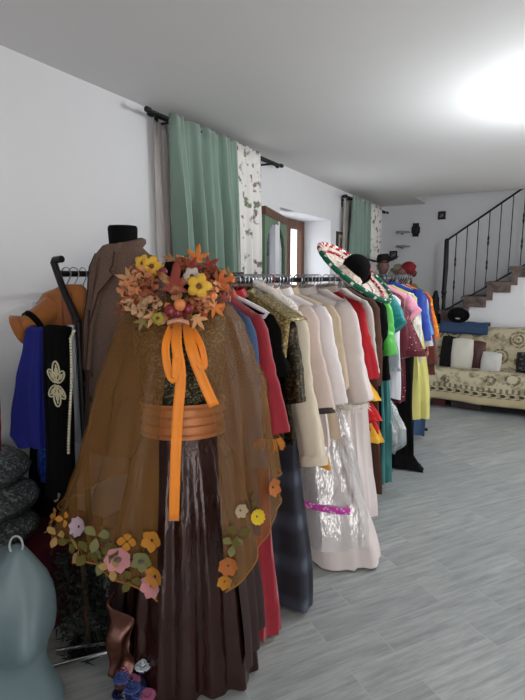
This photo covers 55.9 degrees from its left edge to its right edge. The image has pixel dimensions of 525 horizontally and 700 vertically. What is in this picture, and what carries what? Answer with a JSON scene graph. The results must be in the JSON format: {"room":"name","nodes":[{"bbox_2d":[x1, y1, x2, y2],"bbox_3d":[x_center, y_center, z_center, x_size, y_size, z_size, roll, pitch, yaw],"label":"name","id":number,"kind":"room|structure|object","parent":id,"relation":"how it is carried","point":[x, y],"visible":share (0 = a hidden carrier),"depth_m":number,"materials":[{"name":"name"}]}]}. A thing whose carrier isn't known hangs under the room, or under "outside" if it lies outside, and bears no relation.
{"room":"costume shop","nodes":[
{"label":"costume shop","id":0,"kind":"room"},
{"bbox_2d":[0,45,380,477],"bbox_3d":[-0.666,-0.314,3.739,0.500,2.500,9.100,5,10,29],"label":"wall","id":1,"kind":"structure","parent":0,"point":[79,158],"depth_m":2.57,"materials":[{"name":"paint"}]},
{"bbox_2d":[144,106,283,167],"bbox_3d":[-0.284,-1.454,3.589,0.147,0.120,1.770,5,10,29],"label":"curtain rod","id":2,"kind":"object","parent":1,"relation":"attached to","point":[151,113],"visible":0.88,"depth_m":3.05,"materials":[{"name":"metal"}]},
{"bbox_2d":[169,113,240,286],"bbox_3d":[-0.351,-0.279,3.475,0.135,2.411,0.802,5,10,29],"label":"curtain","id":3,"kind":"object","parent":2,"relation":"hanging from","point":[204,185],"visible":0.34,"depth_m":3.26,"materials":[{"name":"green fabric"}]},
{"bbox_2d":[236,142,261,277],"bbox_3d":[-0.112,-0.344,3.910,0.059,2.408,0.364,5,10,29],"label":"curtain","id":4,"kind":"object","parent":2,"relation":"hanging from","point":[249,161],"visible":0.4,"depth_m":3.82,"materials":[{"name":"fabric"}]},
{"bbox_2d":[261,206,287,284],"bbox_3d":[0.113,-0.670,4.589,0.056,1.170,0.939,2,9,14],"label":"window","id":5,"kind":"structure","parent":1,"relation":"in","point":[270,217],"depth_m":4.38,"materials":[{"name":"brown wood"}]},
{"bbox_2d":[286,218,304,284],"bbox_3d":[0.171,-0.801,5.388,0.130,1.270,1.290,5,10,29],"label":"window","id":6,"kind":"structure","parent":1,"relation":"in","point":[294,236],"depth_m":5.79,"materials":[{"name":"brown wood"}]},
{"bbox_2d":[290,229,296,284],"bbox_3d":[0.134,-0.795,5.415,0.012,1.090,1.120,5,10,29],"label":"window pane","id":7,"kind":"object","parent":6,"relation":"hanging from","point":[293,231],"depth_m":5.79,"materials":[{"name":"white glass"}]},
{"bbox_2d":[336,231,348,251],"bbox_3d":[0.973,-1.298,6.029,0.025,0.260,0.380,5,10,29],"label":"wall picture","id":8,"kind":"object","parent":1,"relation":"attached to","point":[342,239],"visible":0.63,"depth_m":6.03,"materials":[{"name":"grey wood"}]},
{"bbox_2d":[341,194,388,213],"bbox_3d":[1.355,-1.866,6.511,0.147,0.120,1.880,5,10,29],"label":"curtain rod","id":9,"kind":"object","parent":1,"relation":"attached to","point":[345,195],"visible":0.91,"depth_m":5.92,"materials":[{"name":"metal"}]},
{"bbox_2d":[347,195,370,286],"bbox_3d":[1.219,-0.688,6.273,0.101,2.381,0.793,5,10,29],"label":"curtain","id":10,"kind":"object","parent":9,"relation":"hanging from","point":[360,225],"visible":0.33,"depth_m":6.10,"materials":[{"name":"green fabric"}]},
{"bbox_2d":[370,203,381,274],"bbox_3d":[1.487,-0.762,6.760,0.065,2.381,0.672,5,10,29],"label":"curtain","id":11,"kind":"object","parent":9,"relation":"hanging from","point":[376,211],"visible":0.33,"depth_m":6.72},
{"bbox_2d":[0,0,524,206],"bbox_3d":[1.808,-1.484,2.288,6.050,0.250,9.300,5,10,29],"label":"ceiling","id":12,"kind":"structure","parent":0,"point":[383,103],"depth_m":2.45,"materials":[{"name":"paint"}]},
{"bbox_2d":[47,398,524,699],"bbox_3d":[1.808,1.160,2.689,6.050,0.100,9.300,5,10,29],"label":"floor","id":13,"kind":"structure","parent":0,"point":[440,615],"depth_m":2.29,"materials":[{"name":"grey wood"}]},
{"bbox_2d":[0,535,64,699],"bbox_3d":[-0.816,0.922,1.520,0.363,0.722,0.299,-3,9,-21],"label":"torso form","id":14,"kind":"object","parent":13,"relation":"on","point":[28,600],"visible":1,"depth_m":1.49,"materials":[{"name":"grey plastic"}]},
{"bbox_2d":[24,510,102,630],"bbox_3d":[-1.135,1.006,2.086,0.440,0.385,0.820,5,10,29],"label":"storage chest","id":15,"kind":"object","parent":13,"relation":"on","point":[38,543],"visible":0.02,"depth_m":2.13,"materials":[{"name":"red paint"}]},
{"bbox_2d":[0,508,39,546],"bbox_3d":[-1.158,0.750,2.036,0.398,0.145,0.453,7,11,40],"label":"cushion","id":16,"kind":"object","parent":15,"relation":"on","point":[24,525],"visible":0.56,"depth_m":2.01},
{"bbox_2d":[0,476,39,523],"bbox_3d":[-1.157,0.626,2.040,0.400,0.151,0.460,4,9,24],"label":"cushion","id":17,"kind":"object","parent":16,"relation":"on","point":[21,495],"visible":0.8,"depth_m":2.01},
{"bbox_2d":[0,444,31,488],"bbox_3d":[-1.208,0.508,2.074,0.398,0.146,0.452,6,10,33],"label":"cushion","id":18,"kind":"object","parent":17,"relation":"on","point":[15,463],"visible":0.99,"depth_m":2.07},
{"bbox_2d":[48,541,109,665],"bbox_3d":[-0.713,0.982,1.980,0.295,0.494,0.317,-6,10,-33],"label":"tree","id":19,"kind":"object","parent":13,"relation":"on","point":[88,636],"visible":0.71,"depth_m":1.96,"materials":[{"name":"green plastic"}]},
{"bbox_2d":[97,225,137,623],"bbox_3d":[-0.578,0.327,2.173,0.380,1.702,0.380,-7,11,-38],"label":"dress form","id":20,"kind":"object","parent":13,"relation":"on","point":[116,233],"visible":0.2,"depth_m":2.00,"materials":[{"name":"black fabric"}]},
{"bbox_2d":[82,238,165,431],"bbox_3d":[-0.577,-0.035,2.112,0.410,0.876,0.608,-1,9,-10],"label":"jacket","id":21,"kind":"object","parent":20,"relation":"attached to","point":[98,324],"visible":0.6,"depth_m":1.97,"materials":[{"name":"fabric"}]},
{"bbox_2d":[53,261,188,667],"bbox_3d":[-0.477,0.451,1.836,0.685,1.537,0.236,-1,9,-5],"label":"dress form","id":22,"kind":"object","parent":13,"relation":"on","point":[168,265],"visible":0.12,"depth_m":1.90,"materials":[{"name":"silver metal"}]},
{"bbox_2d":[44,293,281,601],"bbox_3d":[-0.348,0.291,1.801,0.863,0.985,0.596,-2,9,-10],"label":"cape","id":23,"kind":"object","parent":22,"relation":"attached to","point":[108,508],"visible":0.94,"depth_m":1.64,"materials":[{"name":"brown fabric"}]},
{"bbox_2d":[111,243,237,331],"bbox_3d":[-0.299,-0.226,1.720,0.431,0.293,0.400,-1,9,-5],"label":"flower wreath","id":24,"kind":"object","parent":22,"relation":"attached to","point":[133,290],"visible":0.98,"depth_m":1.61,"materials":[{"name":"orange plant"}]},
{"bbox_2d":[135,254,146,268],"bbox_3d":[-0.408,-0.298,1.694,0.056,0.059,0.020,-1,9,-5],"label":"flower","id":25,"kind":"object","parent":24,"relation":"on","point":[139,260],"depth_m":1.69,"materials":[{"name":"yellow fabric"}]},
{"bbox_2d":[143,255,162,276],"bbox_3d":[-0.367,-0.281,1.655,0.068,0.071,0.020,-1,9,-5],"label":"flower","id":26,"kind":"object","parent":24,"relation":"on","point":[151,265],"depth_m":1.65,"materials":[{"name":"yellow fabric"}]},
{"bbox_2d":[151,312,164,323],"bbox_3d":[-0.331,-0.101,1.563,0.045,0.040,0.019,-1,9,-5],"label":"flower","id":27,"kind":"object","parent":24,"relation":"on","point":[156,318],"depth_m":1.56,"materials":[{"name":"green fabric"}]},
{"bbox_2d":[183,268,199,283],"bbox_3d":[-0.227,-0.238,1.594,0.061,0.055,0.020,-1,9,-5],"label":"flower","id":28,"kind":"object","parent":24,"relation":"on","point":[193,272],"depth_m":1.59,"materials":[{"name":"white fabric"}]},
{"bbox_2d":[187,273,211,297],"bbox_3d":[-0.198,-0.202,1.565,0.078,0.083,0.021,-1,9,-5],"label":"flower","id":29,"kind":"object","parent":24,"relation":"on","point":[198,285],"depth_m":1.56,"materials":[{"name":"yellow fabric"}]},
{"bbox_2d":[105,317,265,699],"bbox_3d":[-0.300,0.536,1.886,0.628,1.345,0.562,-1,9,-5],"label":"dress","id":30,"kind":"object","parent":22,"relation":"attached to","point":[199,638],"visible":0.57,"depth_m":1.73,"materials":[{"name":"brown fabric"}]},
{"bbox_2d":[112,658,155,699],"bbox_3d":[-0.449,1.164,1.734,0.158,0.170,0.163,-1,9,-9],"label":"flower bouquet","id":31,"kind":"object","parent":13,"relation":"on","point":[136,689],"visible":0.85,"depth_m":1.69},
{"bbox_2d":[50,255,243,617],"bbox_3d":[-0.465,0.290,2.804,0.361,1.572,1.585,4,9,24],"label":"clothes rack","id":32,"kind":"object","parent":13,"relation":"on","point":[55,260],"visible":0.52,"depth_m":2.04,"materials":[{"name":"metal"}]},
{"bbox_2d":[29,448,75,519],"bbox_3d":[-0.976,0.768,2.326,0.338,0.920,0.087,5,10,29],"label":"garment","id":33,"kind":"object","parent":32,"relation":"hanging from","point":[44,506],"visible":0.08,"depth_m":2.30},
{"bbox_2d":[43,325,75,502],"bbox_3d":[-0.779,0.269,1.941,0.257,0.731,0.078,5,10,30],"label":"dress","id":34,"kind":"object","parent":32,"relation":"hanging from","point":[57,339],"visible":0.98,"depth_m":1.92,"materials":[{"name":"fabric"}]},
{"bbox_2d":[67,324,80,443],"bbox_3d":[-0.825,0.149,2.129,0.129,0.522,0.077,5,10,29],"label":"garment","id":35,"kind":"object","parent":32,"relation":"hanging from","point":[75,374],"visible":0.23,"depth_m":2.10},
{"bbox_3d":[-0.842,-0.268,2.133,0.250,0.181,0.012,4,9,23],"label":"clothes hanger","id":36,"kind":"object","parent":32,"relation":"hanging from","visible":0},
{"bbox_2d":[9,284,86,378],"bbox_3d":[-0.901,-0.062,2.116,0.291,0.432,0.292,4,9,23],"label":"jacket","id":37,"kind":"object","parent":36,"relation":"hanging from","point":[51,308],"visible":0.4,"depth_m":2.08,"materials":[{"name":"orange fabric"}]},
{"bbox_2d":[10,326,45,448],"bbox_3d":[-0.968,0.159,2.074,0.285,0.526,0.087,5,10,29],"label":"skirt","id":38,"kind":"object","parent":37,"relation":"hanging from","point":[27,427],"visible":0.72,"depth_m":2.03,"materials":[{"name":"fabric"}]},
{"bbox_2d":[37,448,45,482],"bbox_3d":[-0.938,0.481,2.171,0.139,0.194,0.073,5,10,29],"label":"skirt","id":39,"kind":"object","parent":38,"relation":"hanging from","point":[41,453],"visible":0.3,"depth_m":2.15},
{"bbox_2d":[233,277,341,283],"bbox_3d":[0.258,0.319,2.865,0.441,1.479,1.962,5,10,30],"label":"clothes rack","id":40,"kind":"object","parent":13,"relation":"on","point":[277,279],"visible":0.06,"depth_m":2.54,"materials":[{"name":"metal"}]},
{"bbox_2d":[226,275,269,318],"bbox_3d":[-0.157,-0.229,2.072,0.018,0.178,0.512,-8,12,-44],"label":"clothes hanger","id":41,"kind":"object","parent":40,"relation":"hanging from","point":[253,305],"visible":0.16,"depth_m":1.94,"materials":[{"name":"plastic"}]},
{"bbox_2d":[232,286,290,377],"bbox_3d":[-0.131,-0.042,2.148,0.143,0.464,0.699,-8,12,-43],"label":"bolero","id":42,"kind":"object","parent":41,"relation":"hanging from","point":[281,363],"visible":0.12,"depth_m":1.93,"materials":[{"name":"black fabric"}]},
{"bbox_2d":[234,276,297,310],"bbox_3d":[-0.031,-0.198,2.291,0.555,0.329,0.151,8,12,42],"label":"clothes hanger","id":43,"kind":"object","parent":40,"relation":"hanging from","point":[259,286],"visible":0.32,"depth_m":2.16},
{"bbox_2d":[317,242,393,303],"bbox_3d":[0.513,-0.430,2.728,0.408,0.336,0.518,5,10,31],"label":"hat","id":44,"kind":"object","parent":40,"relation":"on","point":[333,256],"visible":0.88,"depth_m":2.74,"materials":[{"name":"beige fabric"}]},
{"bbox_2d":[343,254,370,284],"bbox_3d":[0.519,-0.443,2.720,0.172,0.169,0.173,-3,9,-17],"label":"hat","id":45,"kind":"object","parent":44,"relation":"on","point":[358,264],"visible":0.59,"depth_m":2.66,"materials":[{"name":"black fabric"}]},
{"label":"clothes hanger","id":46,"kind":"object","parent":40,"relation":"hanging from","visible":0},
{"bbox_2d":[315,283,378,379],"bbox_3d":[0.380,0.016,3.029,0.773,0.844,0.152,7,11,40],"label":"jacket","id":47,"kind":"object","parent":46,"relation":"hanging from","point":[370,360],"visible":0.2,"depth_m":2.80,"materials":[{"name":"red fabric"}]},
{"bbox_3d":[-0.171,-0.220,2.053,0.012,0.192,0.409,-9,12,-44],"label":"clothes hanger","id":48,"kind":"object","parent":40,"relation":"hanging from","visible":0},
{"bbox_2d":[228,287,289,642],"bbox_3d":[-0.178,0.448,2.148,0.245,1.434,0.830,-9,12,-44],"label":"gown","id":49,"kind":"object","parent":48,"relation":"hanging from","point":[278,414],"visible":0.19,"depth_m":1.90,"materials":[{"name":"red fabric"}]},
{"bbox_3d":[-0.094,-0.239,2.180,0.409,0.192,0.012,8,12,42],"label":"clothes hanger","id":50,"kind":"object","parent":40,"relation":"hanging from","visible":0},
{"bbox_2d":[242,286,306,444],"bbox_3d":[-0.104,0.049,2.214,0.778,0.664,0.157,8,12,42],"label":"jacket","id":51,"kind":"object","parent":50,"relation":"hanging from","point":[292,385],"visible":0.25,"depth_m":1.98,"materials":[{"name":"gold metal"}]},
{"label":"clothes hanger","id":52,"kind":"object","parent":40,"relation":"hanging from","visible":0},
{"bbox_2d":[343,287,382,493],"bbox_3d":[0.511,0.256,3.281,0.625,1.334,0.139,6,10,35],"label":"overcoat","id":53,"kind":"object","parent":52,"relation":"hanging from","point":[375,448],"visible":0.16,"depth_m":3.10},
{"label":"clothes hanger","id":54,"kind":"object","parent":40,"relation":"hanging from","visible":0},
{"bbox_2d":[350,287,390,494],"bbox_3d":[0.559,0.264,3.367,0.638,1.374,0.136,6,10,35],"label":"overcoat","id":55,"kind":"object","parent":54,"relation":"hanging from","point":[383,309],"visible":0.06,"depth_m":3.14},
{"label":"clothes hanger","id":56,"kind":"object","parent":40,"relation":"hanging from","visible":0},
{"bbox_2d":[271,423,312,612],"bbox_3d":[-0.068,0.435,2.333,0.715,1.404,0.246,6,11,37],"label":"dress","id":57,"kind":"object","parent":56,"relation":"hanging from","point":[290,534],"visible":0.15,"depth_m":2.18,"materials":[{"name":"fabric"}]},
{"bbox_3d":[0.085,-0.284,2.478,0.409,0.192,0.012,8,12,41],"label":"clothes hanger","id":58,"kind":"object","parent":40,"relation":"hanging from","visible":0},
{"bbox_2d":[279,285,347,447],"bbox_3d":[0.077,0.053,2.518,0.883,0.764,0.150,8,12,41],"label":"blouse","id":59,"kind":"object","parent":58,"relation":"hanging from","point":[329,349],"visible":0.18,"depth_m":2.27,"materials":[{"name":"fabric"}]},
{"bbox_3d":[0.607,-0.415,3.345,0.409,0.192,0.012,8,12,42],"label":"clothes hanger","id":60,"kind":"object","parent":40,"relation":"hanging from","visible":0},
{"bbox_2d":[383,303,397,365],"bbox_3d":[0.592,-0.162,3.374,0.764,0.534,0.163,8,12,42],"label":"shirt","id":61,"kind":"object","parent":60,"relation":"hanging from","point":[390,348],"visible":0.11,"depth_m":3.13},
{"bbox_3d":[0.688,-0.436,3.481,0.409,0.192,0.012,8,12,42],"label":"clothes hanger","id":62,"kind":"object","parent":40,"relation":"hanging from","visible":0},
{"bbox_2d":[390,297,406,332],"bbox_3d":[0.683,-0.233,3.510,0.759,0.434,0.155,8,12,42],"label":"satin tee","id":63,"kind":"object","parent":62,"relation":"hanging from","point":[400,322],"visible":0.15,"depth_m":3.26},
{"bbox_3d":[0.023,-0.268,2.376,0.409,0.192,0.012,8,12,42],"label":"clothes hanger","id":64,"kind":"object","parent":40,"relation":"hanging from","visible":0},
{"bbox_2d":[270,285,335,414],"bbox_3d":[0.016,0.059,2.417,0.870,0.744,0.171,8,12,42],"label":"shirt","id":65,"kind":"object","parent":64,"relation":"hanging from","point":[322,388],"visible":0.18,"depth_m":2.16,"materials":[{"name":"fabric"}]},
{"label":"clothes hanger","id":66,"kind":"object","parent":40,"relation":"hanging from","visible":0},
{"bbox_2d":[389,295,400,399],"bbox_3d":[0.740,-0.064,3.623,0.589,0.804,0.096,6,11,37],"label":"tabard","id":67,"kind":"object","parent":66,"relation":"hanging from","point":[395,381],"visible":0.15,"depth_m":3.49,"materials":[{"name":"white fabric"}]},
{"bbox_2d":[389,338,400,371],"bbox_3d":[0.881,-0.103,3.462,0.197,0.498,0.076,5,10,29],"label":"pouch","id":68,"kind":"object","parent":67,"relation":"hanging from","point":[393,360],"visible":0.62,"depth_m":3.44,"materials":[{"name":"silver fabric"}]},
{"label":"clothes hanger","id":69,"kind":"object","parent":40,"relation":"hanging from","visible":0},
{"bbox_2d":[338,287,379,372],"bbox_3d":[0.468,-0.069,3.162,0.659,0.654,0.135,7,11,40],"label":"tunic","id":70,"kind":"object","parent":69,"relation":"hanging from","point":[368,310],"visible":0.15,"depth_m":2.96,"materials":[{"name":"grey fabric"}]},
{"label":"clothes hanger","id":71,"kind":"object","parent":40,"relation":"hanging from","visible":0},
{"bbox_2d":[348,286,391,484],"bbox_3d":[0.642,0.236,3.513,0.606,1.364,0.197,6,10,35],"label":"dress","id":72,"kind":"object","parent":71,"relation":"hanging from","point":[386,429],"visible":0.13,"depth_m":3.39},
{"label":"clothes hanger","id":73,"kind":"object","parent":40,"relation":"hanging from","visible":0},
{"bbox_2d":[301,433,380,570],"bbox_3d":[0.203,0.402,2.755,0.996,1.364,0.435,6,10,35],"label":"gown","id":74,"kind":"object","parent":73,"relation":"hanging from","point":[338,542],"visible":0.16,"depth_m":2.56,"materials":[{"name":"white fabric"}]},
{"bbox_2d":[304,501,350,514],"bbox_3d":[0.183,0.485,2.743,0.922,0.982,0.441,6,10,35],"label":"sash","id":75,"kind":"object","parent":74,"relation":"on","point":[327,509],"visible":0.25,"depth_m":2.50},
{"label":"clothes hanger","id":76,"kind":"object","parent":40,"relation":"hanging from","visible":0},
{"bbox_2d":[316,288,377,516],"bbox_3d":[0.329,0.294,2.963,0.784,1.314,0.246,6,10,35],"label":"dress","id":77,"kind":"object","parent":76,"relation":"hanging from","point":[362,467],"visible":0.12,"depth_m":2.80,"materials":[{"name":"fabric"}]},
{"label":"clothes hanger","id":78,"kind":"object","parent":40,"relation":"hanging from","visible":0},
{"bbox_2d":[297,284,373,461],"bbox_3d":[0.217,0.116,2.770,0.208,0.964,0.925,-8,12,-42],"label":"shirt","id":79,"kind":"object","parent":78,"relation":"hanging from","point":[359,392],"visible":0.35,"depth_m":2.51,"materials":[{"name":"fabric"}]},
{"bbox_2d":[380,276,427,470],"bbox_3d":[1.092,0.109,4.250,0.475,1.479,1.208,5,10,29],"label":"clothes rack","id":80,"kind":"object","parent":13,"relation":"on","point":[390,277],"visible":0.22,"depth_m":4.24,"materials":[{"name":"metal"}]},
{"label":"clothes hanger","id":81,"kind":"object","parent":80,"relation":"hanging from","visible":0},
{"bbox_2d":[401,284,432,348],"bbox_3d":[1.157,-0.203,4.309,0.694,0.734,0.139,7,11,39],"label":"jacket","id":82,"kind":"object","parent":81,"relation":"hanging from","point":[427,343],"visible":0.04,"depth_m":4.09,"materials":[{"name":"grey fabric"}]},
{"label":"clothes hanger","id":83,"kind":"object","parent":80,"relation":"hanging from","visible":0},
{"bbox_2d":[413,418,425,435],"bbox_3d":[1.270,0.138,4.564,0.513,1.264,0.144,6,10,35],"label":"skirt","id":84,"kind":"object","parent":83,"relation":"hanging from","point":[419,424],"visible":0.03,"depth_m":4.51,"materials":[{"name":"blue fabric"}]},
{"label":"clothes hanger","id":85,"kind":"object","parent":80,"relation":"hanging from","visible":0},
{"bbox_2d":[404,284,435,363],"bbox_3d":[1.196,-0.238,4.377,0.724,0.684,0.144,7,11,39],"label":"plaid shirt","id":86,"kind":"object","parent":85,"relation":"hanging from","point":[426,295],"visible":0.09,"depth_m":4.16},
{"label":"clothes hanger","id":87,"kind":"object","parent":80,"relation":"hanging from","visible":0},
{"bbox_2d":[406,284,439,354],"bbox_3d":[1.234,-0.283,4.438,0.754,0.614,0.145,7,11,39],"label":"dress","id":88,"kind":"object","parent":87,"relation":"hanging from","point":[436,329],"visible":0.1,"depth_m":4.21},
{"bbox_3d":[1.057,-0.538,4.091,0.409,0.172,0.012,8,12,42],"label":"clothes hanger","id":89,"kind":"object","parent":80,"relation":"hanging from","visible":0},
{"bbox_2d":[385,282,431,341],"bbox_3d":[1.056,-0.188,4.147,0.777,0.754,0.147,8,12,42],"label":"cloak","id":90,"kind":"object","parent":89,"relation":"hanging from","point":[421,298],"visible":0.22,"depth_m":3.88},
{"bbox_3d":[0.944,-0.500,3.906,0.409,0.192,0.012,8,12,42],"label":"clothes hanger","id":91,"kind":"object","parent":80,"relation":"hanging from","visible":0},
{"bbox_2d":[387,285,421,319],"bbox_3d":[0.940,-0.200,3.957,0.696,0.634,0.140,8,12,42],"label":"dress","id":92,"kind":"object","parent":91,"relation":"hanging from","point":[413,310],"visible":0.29,"depth_m":3.73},
{"label":"clothes hanger","id":93,"kind":"object","parent":80,"relation":"hanging from","visible":0},
{"bbox_2d":[392,285,429,419],"bbox_3d":[0.993,-0.008,4.092,0.836,1.054,0.281,7,11,39],"label":"dress","id":94,"kind":"object","parent":93,"relation":"hanging from","point":[421,388],"visible":0.22,"depth_m":3.89,"materials":[{"name":"yellow fabric"}]},
{"bbox_2d":[406,293,421,362],"bbox_3d":[1.012,-0.182,4.046,0.625,0.572,0.207,7,11,39],"label":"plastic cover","id":95,"kind":"object","parent":94,"relation":"on","point":[417,324],"visible":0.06,"depth_m":3.85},
{"bbox_3d":[0.924,-0.473,3.875,0.329,0.236,0.012,6,10,34],"label":"clothes hanger","id":96,"kind":"object","parent":80,"relation":"hanging from","visible":0},
{"bbox_2d":[391,356,423,472],"bbox_3d":[0.999,0.238,3.901,0.630,1.360,0.213,6,10,35],"label":"trousers","id":97,"kind":"object","parent":96,"relation":"hanging from","point":[403,457],"visible":0.17,"depth_m":3.86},
{"label":"clothes hanger","id":98,"kind":"object","parent":80,"relation":"hanging from","visible":0},
{"bbox_2d":[393,294,410,387],"bbox_3d":[0.809,-0.116,3.737,0.678,0.734,0.137,7,11,39],"label":"jacket","id":99,"kind":"object","parent":98,"relation":"hanging from","point":[404,338],"visible":0.08,"depth_m":3.53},
{"label":"clothes hanger","id":100,"kind":"object","parent":80,"relation":"hanging from","visible":0},
{"bbox_2d":[391,291,427,403],"bbox_3d":[0.907,-0.043,3.755,0.172,0.884,0.730,-8,12,-44],"label":"dress","id":101,"kind":"object","parent":100,"relation":"hanging from","point":[415,348],"visible":0.05,"depth_m":3.54,"materials":[{"name":"red fabric"}]},
{"bbox_2d":[432,399,447,405],"bbox_3d":[2.093,0.593,5.832,0.148,0.080,0.208,5,10,29],"label":"storage box","id":102,"kind":"object","parent":13,"relation":"on","point":[439,402],"visible":0.57,"depth_m":5.75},
{"bbox_2d":[451,401,480,409],"bbox_3d":[2.342,0.614,5.696,0.308,0.080,0.208,5,10,29],"label":"storage box","id":103,"kind":"object","parent":13,"relation":"on","point":[455,404],"visible":0.46,"depth_m":5.61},
{"bbox_2d":[438,266,524,327],"bbox_3d":[3.183,-0.813,6.300,3.660,2.720,0.795,5,10,29],"label":"staircase","id":104,"kind":"structure","parent":13,"relation":"on","point":[503,305],"depth_m":6.07,"materials":[{"name":"brown stone"}]},
{"bbox_2d":[432,290,439,323],"bbox_3d":[2.239,-0.562,6.513,0.218,0.440,0.068,7,11,37],"label":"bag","id":105,"kind":"object","parent":104,"relation":"on","point":[435,297],"visible":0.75,"depth_m":6.47,"materials":[{"name":"black fabric"}]},
{"bbox_2d":[440,189,524,321],"bbox_3d":[3.099,-1.411,5.878,1.793,2.310,0.072,5,10,29],"label":"stair railing","id":106,"kind":"object","parent":104,"relation":"on","point":[446,242],"visible":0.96,"depth_m":6.18,"materials":[{"name":"metal"}]},
{"bbox_3d":[3.011,0.257,5.544,2.220,0.830,0.800,5,10,29],"label":"sofa","id":107,"kind":"object","parent":13,"relation":"on","visible":0},
{"bbox_2d":[429,324,524,409],"bbox_3d":[2.993,0.192,5.502,2.281,0.807,0.940,5,10,29],"label":"sofa cover","id":108,"kind":"object","parent":107,"relation":"on","point":[505,388],"visible":0.54,"depth_m":5.50,"materials":[{"name":"fabric"}]},
{"bbox_2d":[439,335,455,366],"bbox_3d":[2.187,0.036,5.855,0.157,0.411,0.174,7,11,40],"label":"cushion","id":109,"kind":"object","parent":108,"relation":"on","point":[445,354],"visible":0.73,"depth_m":5.81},
{"bbox_2d":[451,338,473,368],"bbox_3d":[2.303,0.052,5.713,0.240,0.372,0.146,5,10,31],"label":"cushion","id":110,"kind":"object","parent":108,"relation":"on","point":[462,348],"visible":0.95,"depth_m":5.67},
{"bbox_2d":[439,321,490,334],"bbox_3d":[2.471,-0.276,6.048,0.549,0.144,0.319,5,10,29],"label":"folded blanket","id":111,"kind":"object","parent":108,"relation":"on","point":[467,327],"visible":0.98,"depth_m":5.93,"materials":[{"name":"blue fabric"}]},
{"bbox_2d":[447,308,469,322],"bbox_3d":[2.396,-0.424,6.052,0.257,0.170,0.131,4,10,26],"label":"felt hat","id":112,"kind":"object","parent":111,"relation":"on","point":[458,315],"visible":1,"depth_m":6.03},
{"bbox_2d":[472,341,485,367],"bbox_3d":[2.479,0.069,5.721,0.166,0.352,0.154,7,11,41],"label":"cushion","id":113,"kind":"object","parent":108,"relation":"on","point":[479,347],"visible":0.6,"depth_m":5.67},
{"bbox_2d":[480,351,501,370],"bbox_3d":[2.543,0.139,5.510,0.210,0.235,0.117,4,10,27],"label":"cushion","id":114,"kind":"object","parent":108,"relation":"on","point":[490,361],"visible":0.94,"depth_m":5.47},
{"bbox_2d":[516,352,524,372],"bbox_3d":[2.877,0.142,5.405,0.198,0.235,0.137,3,9,20],"label":"cushion","id":115,"kind":"object","parent":108,"relation":"on","point":[520,359],"visible":1,"depth_m":5.39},
{"bbox_3d":[1.542,-0.145,6.434,0.640,1.360,0.342,5,10,29],"label":"cabinet","id":116,"kind":"object","parent":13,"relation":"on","visible":0},
{"bbox_2d":[377,261,394,281],"bbox_3d":[1.540,-1.004,6.321,0.340,0.372,0.217,0,9,0],"label":"bust","id":117,"kind":"object","parent":116,"relation":"on","point":[382,267],"visible":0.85,"depth_m":6.25,"materials":[{"name":"black plastic"}]},
{"bbox_2d":[368,254,397,262],"bbox_3d":[1.535,-1.167,6.305,0.374,0.122,0.339,1,9,6],"label":"cowboy hat","id":118,"kind":"object","parent":117,"relation":"on","point":[380,257],"visible":0.97,"depth_m":6.23,"materials":[{"name":"fabric"}]},
{"bbox_2d":[388,261,417,283],"bbox_3d":[1.759,-0.953,6.204,0.363,0.305,0.296,5,10,29],"label":"hats","id":119,"kind":"object","parent":116,"relation":"on","point":[408,267],"visible":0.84,"depth_m":6.09,"materials":[{"name":"red fabric"}]},
{"bbox_2d":[381,189,524,317],"bbox_3d":[4.017,-0.785,6.417,6.050,2.630,0.200,5,10,29],"label":"wall","id":120,"kind":"structure","parent":0,"point":[426,251],"depth_m":6.92,"materials":[{"name":"paint"}]},
{"bbox_2d":[411,223,419,236],"bbox_3d":[2.211,-1.734,7.146,0.116,0.190,0.046,5,10,29],"label":"wall plaque","id":121,"kind":"object","parent":120,"relation":"attached to","point":[415,230],"visible":1,"depth_m":7.13,"materials":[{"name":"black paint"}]},
{"bbox_2d":[438,211,445,219],"bbox_3d":[2.522,-1.892,6.959,0.100,0.110,0.025,5,10,29],"label":"wall picture","id":122,"kind":"object","parent":120,"relation":"attached to","point":[441,214],"visible":1,"depth_m":6.96,"materials":[{"name":"black paint"}]},
{"bbox_3d":[-0.036,-0.249,2.279,0.409,0.202,0.012,8,12,42],"label":"clothes hanger","id":123,"kind":"object","parent":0,"visible":0},
{"bbox_2d":[258,292,327,466],"bbox_3d":[-0.048,0.087,2.320,0.926,0.752,0.176,8,12,42],"label":"blouse","id":124,"kind":"object","parent":123,"relation":"hanging from","point":[306,417],"visible":0.17,"depth_m":2.06,"materials":[{"name":"beige fabric"}]},
{"label":"clothes hanger","id":125,"kind":"object","parent":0,"visible":0},
{"bbox_2d":[207,290,258,364],"bbox_3d":[-0.203,0.223,2.064,0.143,0.964,0.710,-7,11,-40],"label":"coat","id":126,"kind":"object","parent":125,"relation":"hanging from","point":[250,329],"visible":0.03,"depth_m":1.82,"materials":[{"name":"blue fabric"}]},
{"label":"clothes hanger","id":127,"kind":"object","parent":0,"visible":0},
{"bbox_2d":[287,284,348,440],"bbox_3d":[0.114,0.042,2.593,0.817,0.764,0.150,7,11,40],"label":"coat","id":128,"kind":"object","parent":127,"relation":"hanging from","point":[332,418],"visible":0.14,"depth_m":2.34,"materials":[{"name":"beige fabric"}]},
{"label":"clothes hanger","id":129,"kind":"object","parent":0,"visible":0},
{"bbox_2d":[409,284,437,374],"bbox_3d":[1.315,-0.195,4.590,0.673,0.834,0.140,6,11,37],"label":"coat","id":130,"kind":"object","parent":129,"relation":"hanging from","point":[432,357],"visible":0.11,"depth_m":4.42,"materials":[{"name":"brown fabric"}]},
{"label":"clothes hanger","id":131,"kind":"object","parent":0,"visible":0},
{"bbox_2d":[367,383,383,443],"bbox_3d":[0.420,0.199,3.127,0.760,0.654,0.205,6,10,35],"label":"skirt","id":132,"kind":"object","parent":131,"relation":"hanging from","point":[376,437],"visible":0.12,"depth_m":2.96,"materials":[{"name":"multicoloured fabric"}]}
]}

